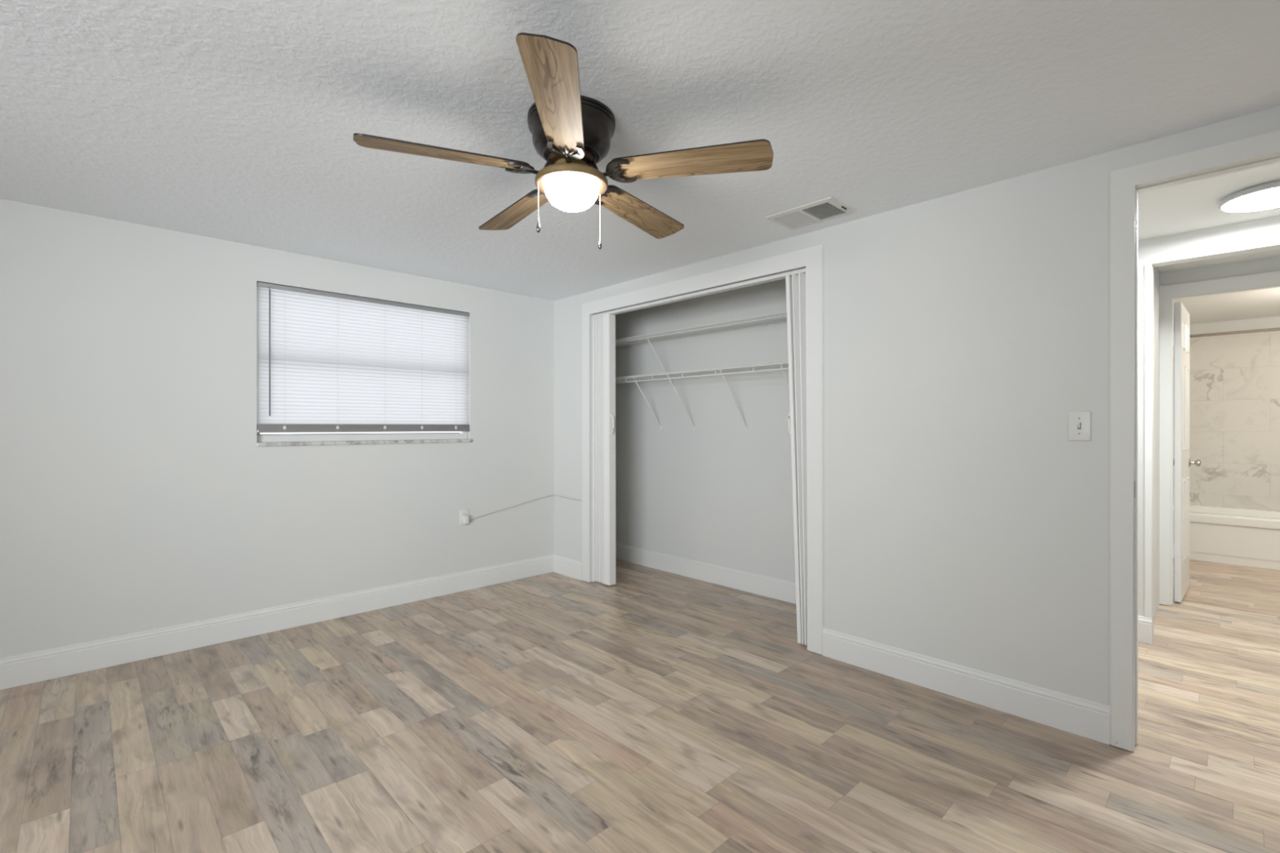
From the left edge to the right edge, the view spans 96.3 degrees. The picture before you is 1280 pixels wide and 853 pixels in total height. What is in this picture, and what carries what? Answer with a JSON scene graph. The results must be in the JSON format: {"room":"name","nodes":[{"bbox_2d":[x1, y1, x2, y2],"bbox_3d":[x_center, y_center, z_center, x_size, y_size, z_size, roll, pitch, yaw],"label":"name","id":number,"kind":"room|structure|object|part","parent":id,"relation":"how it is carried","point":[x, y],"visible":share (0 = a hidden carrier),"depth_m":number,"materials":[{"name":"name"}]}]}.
{"room":"empty bedroom","nodes":[
{"label":"empty bedroom","id":0,"kind":"room"},
{"bbox_2d":[0,198,554,657],"bbox_3d":[-2.370,0.080,3.217,6.080,2.240,0.100,0,0,-44],"label":"wall","id":1,"kind":"structure","parent":0,"point":[138,493],"depth_m":3.11,"materials":[{"name":"paint"}]},
{"bbox_2d":[0,554,553,689],"bbox_3d":[-2.572,1.128,2.941,5.185,0.142,0.015,0,0,-44],"label":"baseboard","id":2,"kind":"structure","parent":1,"relation":"attached to","point":[25,668],"depth_m":3.23,"materials":[{"name":"white wood"}]},
{"bbox_2d":[257,281,469,432],"bbox_3d":[-1.739,-0.400,3.773,1.322,0.872,0.044,0,0,-44],"label":"window blind","id":3,"kind":"object","parent":1,"relation":"attached to","point":[327,362],"visible":1,"depth_m":3.69,"materials":[{"name":"white plastic"}]},
{"bbox_3d":[-1.742,0.010,3.776,1.322,0.052,0.026,0,0,-44],"label":"rail","id":4,"kind":"part","parent":3,"relation":"part of","materials":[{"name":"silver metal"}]},
{"bbox_2d":[256,431,472,446],"bbox_3d":[-1.756,-0.362,3.798,1.343,0.956,0.108,0,0,-44],"label":"window sill","id":5,"kind":"structure","parent":1,"relation":"in","point":[264,439],"depth_m":3.70,"materials":[{"name":"white stone"}]},
{"bbox_3d":[-1.776,-0.165,3.812,1.282,0.431,0.004,0,0,-44],"label":"pane","id":6,"kind":"part","parent":5,"relation":"part of","materials":[{"name":"white glass"}]},
{"bbox_3d":[-1.763,0.072,3.797,1.322,0.042,0.024,0,0,-44],"label":"sash rail","id":7,"kind":"part","parent":5,"relation":"part of","materials":[{"name":"white"}]},
{"bbox_3d":[-1.738,0.104,3.780,1.343,0.023,0.058,0,0,-44],"label":"sill","id":8,"kind":"part","parent":5,"relation":"part of","materials":[{"name":"stone"}]},
{"bbox_2d":[459,508,468,525],"bbox_3d":[-1.285,0.662,4.188,0.072,0.116,0.010,0,0,-44],"label":"wall outlet","id":9,"kind":"object","parent":1,"relation":"attached to","point":[462,512],"visible":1,"depth_m":4.18,"materials":[{"name":"white plastic"}]},
{"bbox_2d":[462,494,582,524],"bbox_3d":[-0.872,0.641,4.324,0.817,0.155,0.386,0,0,-44],"label":"cable","id":10,"kind":"object","parent":9,"relation":"attached to","point":[465,518],"visible":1,"depth_m":4.32,"materials":[{"name":"white plastic"}]},
{"bbox_2d":[0,557,1279,852],"bbox_3d":[1.326,1.200,2.608,10.530,0.001,5.910,0,0,-44],"label":"floor","id":11,"kind":"structure","parent":0,"point":[652,710],"depth_m":2.15,"materials":[{"name":"laminate"}]},
{"bbox_2d":[1173,503,1279,569],"bbox_3d":[5.665,0.990,4.988,0.754,0.420,2.085,0,0,-44],"label":"bathtub","id":12,"kind":"object","parent":11,"relation":"on","point":[1249,537],"visible":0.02,"depth_m":5.01,"materials":[{"name":"white ceramic"}]},
{"bbox_2d":[0,0,1279,301],"bbox_3d":[0.277,-1.090,1.664,7.730,0.100,6.010,0,0,-44],"label":"ceiling","id":13,"kind":"structure","parent":0,"point":[236,121],"depth_m":1.88,"materials":[{"name":"white paint"}]},
{"bbox_2d":[353,32,773,248],"bbox_3d":[-0.241,-0.829,1.972,1.277,0.422,1.260,0,0,-44],"label":"ceiling fan","id":14,"kind":"object","parent":13,"relation":"hanging from","point":[573,132],"visible":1,"depth_m":1.83,"materials":[{"name":"brown wood"}]},
{"bbox_3d":[-0.610,-0.857,1.802,0.526,0.006,0.141,1,11,-20],"label":"blade","id":15,"kind":"part","parent":14,"relation":"part of","materials":[{"name":"brown wood"}]},
{"bbox_3d":[-0.477,-0.849,2.256,0.141,0.006,0.526,-15,8,-37],"label":"blade","id":16,"kind":"part","parent":14,"relation":"part of","materials":[{"name":"brown wood"}]},
{"bbox_3d":[-0.336,-0.754,1.895,0.003,0.129,0.003,0,0,-44],"label":"pull chain","id":17,"kind":"part","parent":14,"relation":"part of","materials":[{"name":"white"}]},
{"bbox_3d":[-0.327,-0.867,1.902,0.089,0.062,0.020,1,5,-20],"label":"arm","id":18,"kind":"part","parent":14,"relation":"part of","materials":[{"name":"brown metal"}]},
{"bbox_3d":[-0.219,-0.861,1.535,0.141,0.006,0.526,12,-1,-1],"label":"blade","id":19,"kind":"part","parent":14,"relation":"part of","materials":[{"name":"brown wood"}]},
{"bbox_3d":[-0.227,-0.868,1.835,0.020,0.062,0.089,5,-1,-2],"label":"arm","id":20,"kind":"part","parent":14,"relation":"part of","materials":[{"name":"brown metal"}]},
{"bbox_3d":[-0.231,-0.774,1.938,0.186,0.078,0.186,0,0,-44],"label":"lamp shade","id":21,"kind":"part","parent":14,"relation":"part of","materials":[{"name":"white glass"}]},
{"bbox_3d":[-0.132,-0.863,1.910,0.089,0.062,0.020,2,-5,16],"label":"arm","id":22,"kind":"part","parent":14,"relation":"part of","materials":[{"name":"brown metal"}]},
{"bbox_3d":[-0.004,-0.844,2.270,0.141,0.006,0.526,-14,-9,33],"label":"blade","id":23,"kind":"part","parent":14,"relation":"part of","materials":[{"name":"brown wood"}]},
{"bbox_3d":[0.156,-0.840,1.824,0.526,0.006,0.141,2,-11,16],"label":"blade","id":24,"kind":"part","parent":14,"relation":"part of","materials":[{"name":"brown wood"}]},
{"bbox_2d":[764,195,857,230],"bbox_3d":[0.833,-1.033,2.802,0.254,0.013,0.356,0,0,-44],"label":"ceiling vent","id":25,"kind":"object","parent":13,"relation":"in","point":[828,208],"visible":1,"depth_m":2.78,"materials":[{"name":"white metal"}]},
{"bbox_2d":[1218,179,1279,212],"bbox_3d":[2.802,-1.022,2.532,0.344,0.036,0.344,0,0,-44],"label":"ceiling light","id":26,"kind":"object","parent":13,"relation":"in","point":[1264,196],"visible":1,"depth_m":2.54,"materials":[{"name":"white plastic"}]},
{"bbox_2d":[614,278,795,582],"bbox_3d":[0.754,0.080,4.280,0.110,2.240,2.710,0,0,-44],"label":"wall","id":27,"kind":"structure","parent":0,"point":[719,492],"depth_m":4.43,"materials":[{"name":"paint"}]},
{"bbox_2d":[615,311,786,391],"bbox_3d":[0.600,-0.506,4.131,0.316,0.444,2.701,0,0,-44],"label":"wire shelf","id":28,"kind":"object","parent":27,"relation":"attached to","point":[677,331],"visible":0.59,"depth_m":4.27,"materials":[{"name":"white metal"}]},
{"bbox_2d":[615,361,789,431],"bbox_3d":[0.600,-0.192,4.131,0.316,0.444,2.701,0,0,-44],"label":"wire shelf","id":29,"kind":"object","parent":27,"relation":"attached to","point":[686,374],"visible":0.53,"depth_m":4.20,"materials":[{"name":"white metal"}]},
{"bbox_3d":[0.494,-0.362,4.029,0.010,0.010,2.698,0,0,-44],"label":"hanging rod","id":30,"kind":"part","parent":29,"relation":"part of","materials":[{"name":"white plastic"}]},
{"bbox_2d":[615,542,795,604],"bbox_3d":[0.709,1.128,4.236,0.015,0.142,2.710,0,0,-44],"label":"baseboard","id":31,"kind":"structure","parent":27,"relation":"attached to","point":[784,590],"depth_m":4.39,"materials":[{"name":"white wood"}]},
{"bbox_2d":[554,106,1279,705],"bbox_3d":[1.313,0.080,2.728,0.110,2.240,5.720,0,0,-44],"label":"wall","id":32,"kind":"structure","parent":0,"point":[964,525],"depth_m":2.52,"materials":[{"name":"paint"}]},
{"bbox_2d":[553,554,582,580],"bbox_3d":[-0.584,1.128,4.603,0.015,0.142,0.387,0,0,-44],"label":"baseboard","id":33,"kind":"structure","parent":32,"relation":"attached to","point":[570,567],"depth_m":4.59,"materials":[{"name":"white wood"}]},
{"bbox_2d":[592,314,615,585],"bbox_3d":[-0.265,0.179,4.358,0.072,2.038,0.228,0,0,-44],"label":"door","id":34,"kind":"structure","parent":32,"relation":"in","point":[603,326],"depth_m":4.31,"materials":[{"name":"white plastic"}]},
{"bbox_3d":[-0.231,0.173,4.318,0.066,2.026,0.077,0,0,-44],"label":"lead post","id":35,"kind":"part","parent":34,"relation":"part of","materials":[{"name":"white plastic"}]},
{"bbox_3d":[-0.205,-0.015,4.279,0.020,0.166,0.031,0,0,-44],"label":"pull handle","id":36,"kind":"part","parent":34,"relation":"part of","materials":[{"name":"white plastic"}]},
{"bbox_2d":[582,244,823,654],"bbox_3d":[0.296,0.121,3.772,0.124,2.154,2.030,0,0,-44],"label":"door frame","id":37,"kind":"structure","parent":32,"relation":"attached to","point":[809,261],"depth_m":3.18,"materials":[{"name":"white wood"}]},
{"bbox_2d":[785,272,807,644],"bbox_3d":[0.888,0.179,3.164,0.071,2.038,0.150,0,0,-44],"label":"door","id":38,"kind":"structure","parent":32,"relation":"in","point":[796,301],"depth_m":3.14,"materials":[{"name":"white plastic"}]},
{"bbox_3d":[0.841,-0.015,3.196,0.020,0.166,0.035,0,0,-44],"label":"pull handle","id":39,"kind":"part","parent":38,"relation":"part of","materials":[{"name":"white plastic"}]},
{"bbox_2d":[822,627,1110,744],"bbox_3d":[1.367,1.128,2.583,0.015,0.142,1.170,0,0,-44],"label":"baseboard","id":40,"kind":"structure","parent":32,"relation":"attached to","point":[1084,717],"depth_m":2.48,"materials":[{"name":"white wood"}]},
{"bbox_2d":[1067,410,1090,440],"bbox_3d":[1.708,-0.002,2.228,0.018,0.116,0.072,0,0,-44],"label":"light switch","id":41,"kind":"object","parent":32,"relation":"attached to","point":[1078,422],"visible":1,"depth_m":2.23,"materials":[{"name":"white plastic"}]},
{"bbox_2d":[1109,129,1279,751],"bbox_3d":[2.142,0.119,1.857,0.128,2.157,0.950,0,0,-44],"label":"door frame","id":42,"kind":"structure","parent":32,"relation":"attached to","point":[1263,149],"depth_m":2.12,"materials":[{"name":"white wood"}]},
{"bbox_3d":[1.831,0.234,2.125,0.052,0.062,0.008,0,0,-33],"label":"strike plate","id":43,"kind":"part","parent":42,"relation":"part of","materials":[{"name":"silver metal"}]},
{"bbox_2d":[1153,266,1159,617],"bbox_3d":[3.575,0.080,3.171,0.890,2.240,1.295,0,0,-44],"label":"wall","id":44,"kind":"structure","parent":0,"point":[1156,273],"depth_m":3.70,"materials":[{"name":"paint"}]},
{"bbox_2d":[1173,302,1200,602],"bbox_3d":[3.875,0.173,4.093,0.647,2.030,0.161,0,0,-42],"label":"door","id":45,"kind":"structure","parent":44,"relation":"in","point":[1182,462],"depth_m":3.89,"materials":[{"name":"white wood"}]},
{"bbox_3d":[3.799,-0.632,3.996,0.190,0.200,0.006,0,0,-42],"label":"raised panel","id":46,"kind":"part","parent":45,"relation":"part of","materials":[{"name":"white wood"}]},
{"bbox_3d":[3.799,-0.132,3.996,0.190,0.600,0.006,0,0,-42],"label":"raised panel","id":47,"kind":"part","parent":45,"relation":"part of","materials":[{"name":"white wood"}]},
{"bbox_3d":[3.799,0.653,3.996,0.190,0.570,0.006,0,0,-42],"label":"raised panel","id":48,"kind":"part","parent":45,"relation":"part of","materials":[{"name":"white wood"}]},
{"bbox_3d":[3.984,-0.632,4.165,0.190,0.200,0.006,0,0,-42],"label":"raised panel","id":49,"kind":"part","parent":45,"relation":"part of","materials":[{"name":"white wood"}]},
{"bbox_3d":[3.984,-0.132,4.165,0.190,0.600,0.006,0,0,-42],"label":"raised panel","id":50,"kind":"part","parent":45,"relation":"part of","materials":[{"name":"white wood"}]},
{"bbox_3d":[3.984,0.653,4.165,0.190,0.570,0.006,0,0,-42],"label":"raised panel","id":51,"kind":"part","parent":45,"relation":"part of","materials":[{"name":"white wood"}]},
{"bbox_3d":[4.103,0.268,4.235,0.064,0.064,0.063,0,0,-42],"label":"knob","id":52,"kind":"part","parent":45,"relation":"part of","materials":[{"name":"silver metal"}]},
{"bbox_2d":[1159,270,1279,605],"bbox_3d":[3.834,0.125,3.613,0.125,2.146,0.872,0,0,-44],"label":"door frame","id":53,"kind":"structure","parent":44,"relation":"attached to","point":[1167,293],"depth_m":3.84,"materials":[{"name":"white wood"}]},
{"bbox_2d":[1137,215,1279,642],"bbox_3d":[3.322,0.080,2.721,0.100,2.240,3.300,0,0,-44],"label":"wall","id":54,"kind":"structure","parent":0,"point":[1261,234],"depth_m":3.13,"materials":[{"name":"paint"}]},
{"bbox_2d":[1137,615,1151,644],"bbox_3d":[2.582,1.128,3.405,0.015,0.142,0.688,0,0,-44],"label":"baseboard","id":55,"kind":"structure","parent":54,"relation":"attached to","point":[1144,624],"depth_m":3.17,"materials":[{"name":"white wood"}]},
{"bbox_2d":[1144,264,1151,617],"bbox_3d":[2.813,0.081,3.173,0.005,1.955,0.030,0,0,-44],"label":"trim","id":56,"kind":"structure","parent":54,"relation":"attached to","point":[1148,268],"depth_m":3.17,"materials":[{"name":"white wood"}]},
{"bbox_2d":[1160,255,1279,285],"bbox_3d":[4.038,0.080,3.413,0.110,2.240,2.300,0,0,-44],"label":"wall","id":57,"kind":"structure","parent":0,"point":[1268,264],"depth_m":3.66,"materials":[{"name":"paint"}]},
{"bbox_2d":[1173,287,1279,325],"bbox_3d":[5.048,-1.080,4.388,2.700,0.120,2.300,0,0,-44],"label":"ceiling","id":58,"kind":"structure","parent":0,"point":[1263,303],"depth_m":4.84,"materials":[{"name":"white paint"}]},
{"bbox_2d":[1173,315,1279,334],"bbox_3d":[5.984,0.080,5.292,0.100,2.240,2.300,0,0,-44],"label":"wall","id":59,"kind":"structure","parent":0,"point":[1271,322],"depth_m":5.50,"materials":[{"name":"paint"}]},
{"bbox_2d":[1173,330,1279,511],"bbox_3d":[5.943,-0.045,5.253,0.012,1.690,2.100,0,0,-44],"label":"tile surround","id":60,"kind":"object","parent":59,"relation":"attached to","point":[1234,380],"depth_m":5.49,"materials":[{"name":"stone"}]},
{"bbox_3d":[5.012,0.080,4.354,2.600,2.240,2.300,0,0,-44],"label":"wall","id":61,"kind":"structure","parent":0,"visible":0},
{"bbox_2d":[1189,327,1279,337],"bbox_3d":[5.437,-0.820,4.764,0.064,0.064,2.099,0,0,-44],"label":"curtain rod","id":62,"kind":"object","parent":61,"relation":"attached to","point":[1277,328],"visible":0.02,"depth_m":5.00,"materials":[{"name":"silver metal"}]}
]}

